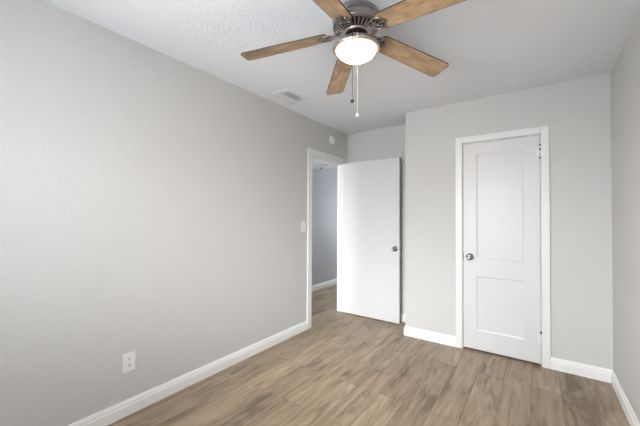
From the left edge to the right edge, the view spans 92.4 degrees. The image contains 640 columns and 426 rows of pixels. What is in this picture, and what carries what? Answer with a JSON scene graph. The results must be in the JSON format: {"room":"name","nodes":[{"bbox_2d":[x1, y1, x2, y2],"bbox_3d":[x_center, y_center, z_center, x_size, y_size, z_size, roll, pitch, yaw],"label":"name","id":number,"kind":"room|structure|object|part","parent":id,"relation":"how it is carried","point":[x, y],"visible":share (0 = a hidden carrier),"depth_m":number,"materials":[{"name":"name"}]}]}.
{"room":"empty bedroom","nodes":[
{"label":"empty bedroom","id":0,"kind":"room"},
{"bbox_2d":[0,0,346,425],"bbox_3d":[-0.803,0.095,2.689,0.088,2.440,4.156,0,-1,35],"label":"wall","id":1,"kind":"structure","parent":0,"point":[153,204],"depth_m":1.98,"materials":[{"name":"grey paint"}]},
{"bbox_2d":[123,350,135,372],"bbox_3d":[-1.236,0.963,1.988,0.009,0.124,0.075,0,-1,35],"label":"wall outlet","id":2,"kind":"object","parent":1,"relation":"attached to","point":[128,358],"visible":1,"depth_m":1.99,"materials":[{"name":"white plastic"}]},
{"bbox_2d":[68,321,307,425],"bbox_3d":[-1.060,1.258,2.230,0.014,0.099,3.147,0,-1,35],"label":"baseboard","id":3,"kind":"structure","parent":1,"relation":"attached to","point":[114,413],"depth_m":2.26,"materials":[{"name":"white paint"}]},
{"bbox_2d":[301,221,305,231],"bbox_3d":[-0.182,0.155,3.468,0.021,0.118,0.074,0,-1,35],"label":"light switch","id":4,"kind":"object","parent":1,"relation":"attached to","point":[303,223],"visible":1,"depth_m":3.47,"materials":[{"name":"white plastic"}]},
{"bbox_2d":[307,148,346,328],"bbox_3d":[0.076,0.297,3.913,0.105,2.082,0.883,0,-1,35],"label":"door frame","id":5,"kind":"structure","parent":1,"relation":"attached to","point":[311,152],"depth_m":3.91,"materials":[{"name":"white paint"}]},
{"bbox_2d":[343,157,400,323],"bbox_3d":[0.644,0.330,3.931,0.802,2.000,0.164,0,-1,35],"label":"door","id":6,"kind":"structure","parent":5,"relation":"attached to","point":[371,202],"depth_m":3.89,"materials":[{"name":"white paint"}]},
{"bbox_2d":[329,136,334,143],"bbox_3d":[0.160,-0.942,3.953,0.030,0.112,0.112,0,-1,35],"label":"smoke detector","id":7,"kind":"object","parent":1,"relation":"attached to","point":[331,138],"visible":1,"depth_m":3.93,"materials":[{"name":"white plastic"}]},
{"bbox_2d":[312,167,336,285],"bbox_3d":[-0.376,0.134,5.097,0.120,2.440,4.920,0,-1,35],"label":"wall","id":8,"kind":"structure","parent":0,"point":[324,180],"depth_m":5.64,"materials":[{"name":"grey paint"}]},
{"bbox_2d":[312,278,336,291],"bbox_3d":[-0.292,1.305,5.090,0.014,0.099,4.800,0,-1,35],"label":"baseboard","id":9,"kind":"structure","parent":8,"relation":"attached to","point":[334,281],"depth_m":5.60,"materials":[{"name":"white paint"}]},
{"bbox_2d":[312,159,336,168],"bbox_3d":[-0.489,-0.953,4.030,0.942,0.300,2.775,0,-1,35],"label":"ceiling","id":10,"kind":"structure","parent":0,"point":[314,161],"depth_m":4.88,"materials":[{"name":"white paint"}]},
{"bbox_2d":[314,164,328,168],"bbox_3d":[0.027,-0.750,5.024,0.236,0.071,0.236,0,-1,35],"label":"hall ceiling light","id":11,"kind":"object","parent":10,"relation":"attached to","point":[321,166],"visible":1,"depth_m":4.96,"materials":[{"name":"white glass"}]},
{"bbox_2d":[43,0,639,134],"bbox_3d":[0.300,-1.192,1.868,2.850,0.120,4.296,0,-1,35],"label":"ceiling","id":12,"kind":"structure","parent":0,"point":[489,47],"depth_m":2.05,"materials":[{"name":"white paint"}]},
{"bbox_2d":[270,88,307,103],"bbox_3d":[-0.289,-1.113,2.950,0.230,0.012,0.304,0,-1,35],"label":"ceiling vent","id":13,"kind":"object","parent":12,"relation":"in","point":[288,95],"visible":1,"depth_m":2.92,"materials":[{"name":"white metal"}]},
{"bbox_2d":[241,0,465,116],"bbox_3d":[0.195,-0.818,1.716,1.308,0.634,1.293,0,-1,35],"label":"ceiling fan","id":14,"kind":"object","parent":12,"relation":"hanging from","point":[356,23],"visible":1,"depth_m":1.70,"materials":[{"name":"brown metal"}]},
{"bbox_3d":[-0.211,-0.985,1.831,0.520,0.006,0.138,-7,9,10],"label":"fan blade","id":15,"kind":"part","parent":14,"relation":"part of","materials":[{"name":"brown wood"}]},
{"bbox_3d":[0.000,-0.991,1.387,0.138,0.006,0.520,13,12,27],"label":"fan blade","id":16,"kind":"part","parent":14,"relation":"part of","materials":[{"name":"brown wood"}]},
{"bbox_3d":[0.146,-0.979,2.169,0.138,0.006,0.520,-11,-7,-9],"label":"fan blade","id":17,"kind":"part","parent":14,"relation":"part of","materials":[{"name":"brown wood"}]},
{"bbox_3d":[0.172,-0.772,1.622,0.004,0.366,0.015,0,-1,15],"label":"pull chain","id":18,"kind":"part","parent":14,"relation":"part of","materials":[{"name":"grey metal"}]},
{"bbox_2d":[336,16,376,37],"bbox_3d":[0.208,-1.036,1.755,0.235,0.030,0.236,0,-1,35],"label":"motor","id":19,"kind":"object","parent":14,"relation":"attached to","point":[364,24],"depth_m":1.69,"materials":[{"name":"silver metal"}]},
{"bbox_3d":[0.207,-0.903,1.753,0.222,0.062,0.222,0,-1,35],"label":"lamp shade","id":20,"kind":"part","parent":14,"relation":"part of","materials":[{"name":"white glass"}]},
{"bbox_3d":[0.197,-0.733,1.618,0.004,0.444,0.014,0,-1,4],"label":"pull chain","id":21,"kind":"part","parent":14,"relation":"part of","materials":[{"name":"white metal"}]},
{"bbox_3d":[0.578,-0.980,1.934,0.520,0.006,0.138,9,-16,-25],"label":"fan blade","id":22,"kind":"part","parent":14,"relation":"part of","materials":[{"name":"brown wood"}]},
{"bbox_3d":[0.488,-0.988,1.450,0.138,0.006,0.520,17,-5,-44],"label":"fan blade","id":23,"kind":"part","parent":14,"relation":"part of","materials":[{"name":"brown wood"}]},
{"bbox_2d":[107,284,629,425],"bbox_3d":[0.634,1.391,3.234,3.912,0.120,6.990,0,-1,35],"label":"floor","id":24,"kind":"structure","parent":0,"point":[346,369],"depth_m":2.29,"materials":[{"name":"brown wood"}]},
{"bbox_2d":[347,125,405,313],"bbox_3d":[0.847,0.123,4.004,1.080,2.440,0.100,0,-1,35],"label":"wall","id":25,"kind":"structure","parent":0,"point":[385,143],"depth_m":3.92,"materials":[{"name":"grey paint"}]},
{"bbox_2d":[405,73,612,369],"bbox_3d":[1.646,0.111,2.935,1.662,2.440,0.100,0,-1,35],"label":"wall","id":26,"kind":"structure","parent":0,"point":[577,112],"depth_m":2.62,"materials":[{"name":"grey paint"}]},
{"bbox_2d":[400,313,455,346],"bbox_3d":[0.860,1.289,3.652,1.497,0.099,0.423,0,-1,35],"label":"baseboard","id":27,"kind":"structure","parent":26,"relation":"attached to","point":[431,336],"depth_m":3.20,"materials":[{"name":"white paint"}]},
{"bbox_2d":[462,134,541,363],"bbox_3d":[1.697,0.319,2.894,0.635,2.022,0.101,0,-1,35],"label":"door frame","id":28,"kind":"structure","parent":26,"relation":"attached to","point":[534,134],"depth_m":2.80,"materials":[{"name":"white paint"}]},
{"bbox_2d":[463,135,541,363],"bbox_3d":[1.666,0.313,2.845,0.634,1.996,0.100,0,-1,35],"label":"door","id":29,"kind":"structure","parent":26,"relation":"in","point":[502,256],"depth_m":2.85,"materials":[{"name":"white paint"}]},
{"bbox_3d":[1.448,0.425,2.976,0.066,0.066,0.064,0,-1,35],"label":"knob","id":30,"kind":"part","parent":29,"relation":"part of","materials":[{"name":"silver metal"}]},
{"bbox_3d":[1.681,-0.065,2.878,0.388,1.021,0.030,0,-1,35],"label":"panel","id":31,"kind":"part","parent":29,"relation":"part of","materials":[{"name":"white paint"}]},
{"bbox_3d":[1.677,0.870,2.864,0.388,0.524,0.030,0,-1,35],"label":"panel","id":32,"kind":"part","parent":29,"relation":"part of","materials":[{"name":"white paint"}]},
{"bbox_2d":[455,125,550,368],"bbox_3d":[1.664,0.288,2.848,0.755,2.082,0.016,0,-1,35],"label":"door frame","id":33,"kind":"structure","parent":26,"relation":"attached to","point":[543,130],"depth_m":2.66,"materials":[{"name":"white paint"}]},
{"bbox_2d":[551,357,611,382],"bbox_3d":[2.126,1.277,2.502,0.390,0.099,0.014,0,-1,35],"label":"baseboard","id":34,"kind":"structure","parent":26,"relation":"attached to","point":[593,372],"depth_m":2.49,"materials":[{"name":"white paint"}]},
{"bbox_2d":[610,14,639,422],"bbox_3d":[1.400,0.081,1.050,0.120,2.440,4.276,0,-1,35],"label":"wall","id":35,"kind":"structure","parent":0,"point":[625,73],"depth_m":2.01,"materials":[{"name":"grey paint"}]},
{"bbox_2d":[611,370,639,425],"bbox_3d":[1.228,1.248,0.912,0.014,0.099,3.647,0,-1,35],"label":"baseboard","id":36,"kind":"structure","parent":35,"relation":"attached to","point":[632,419],"depth_m":2.04,"materials":[{"name":"white paint"}]}
]}

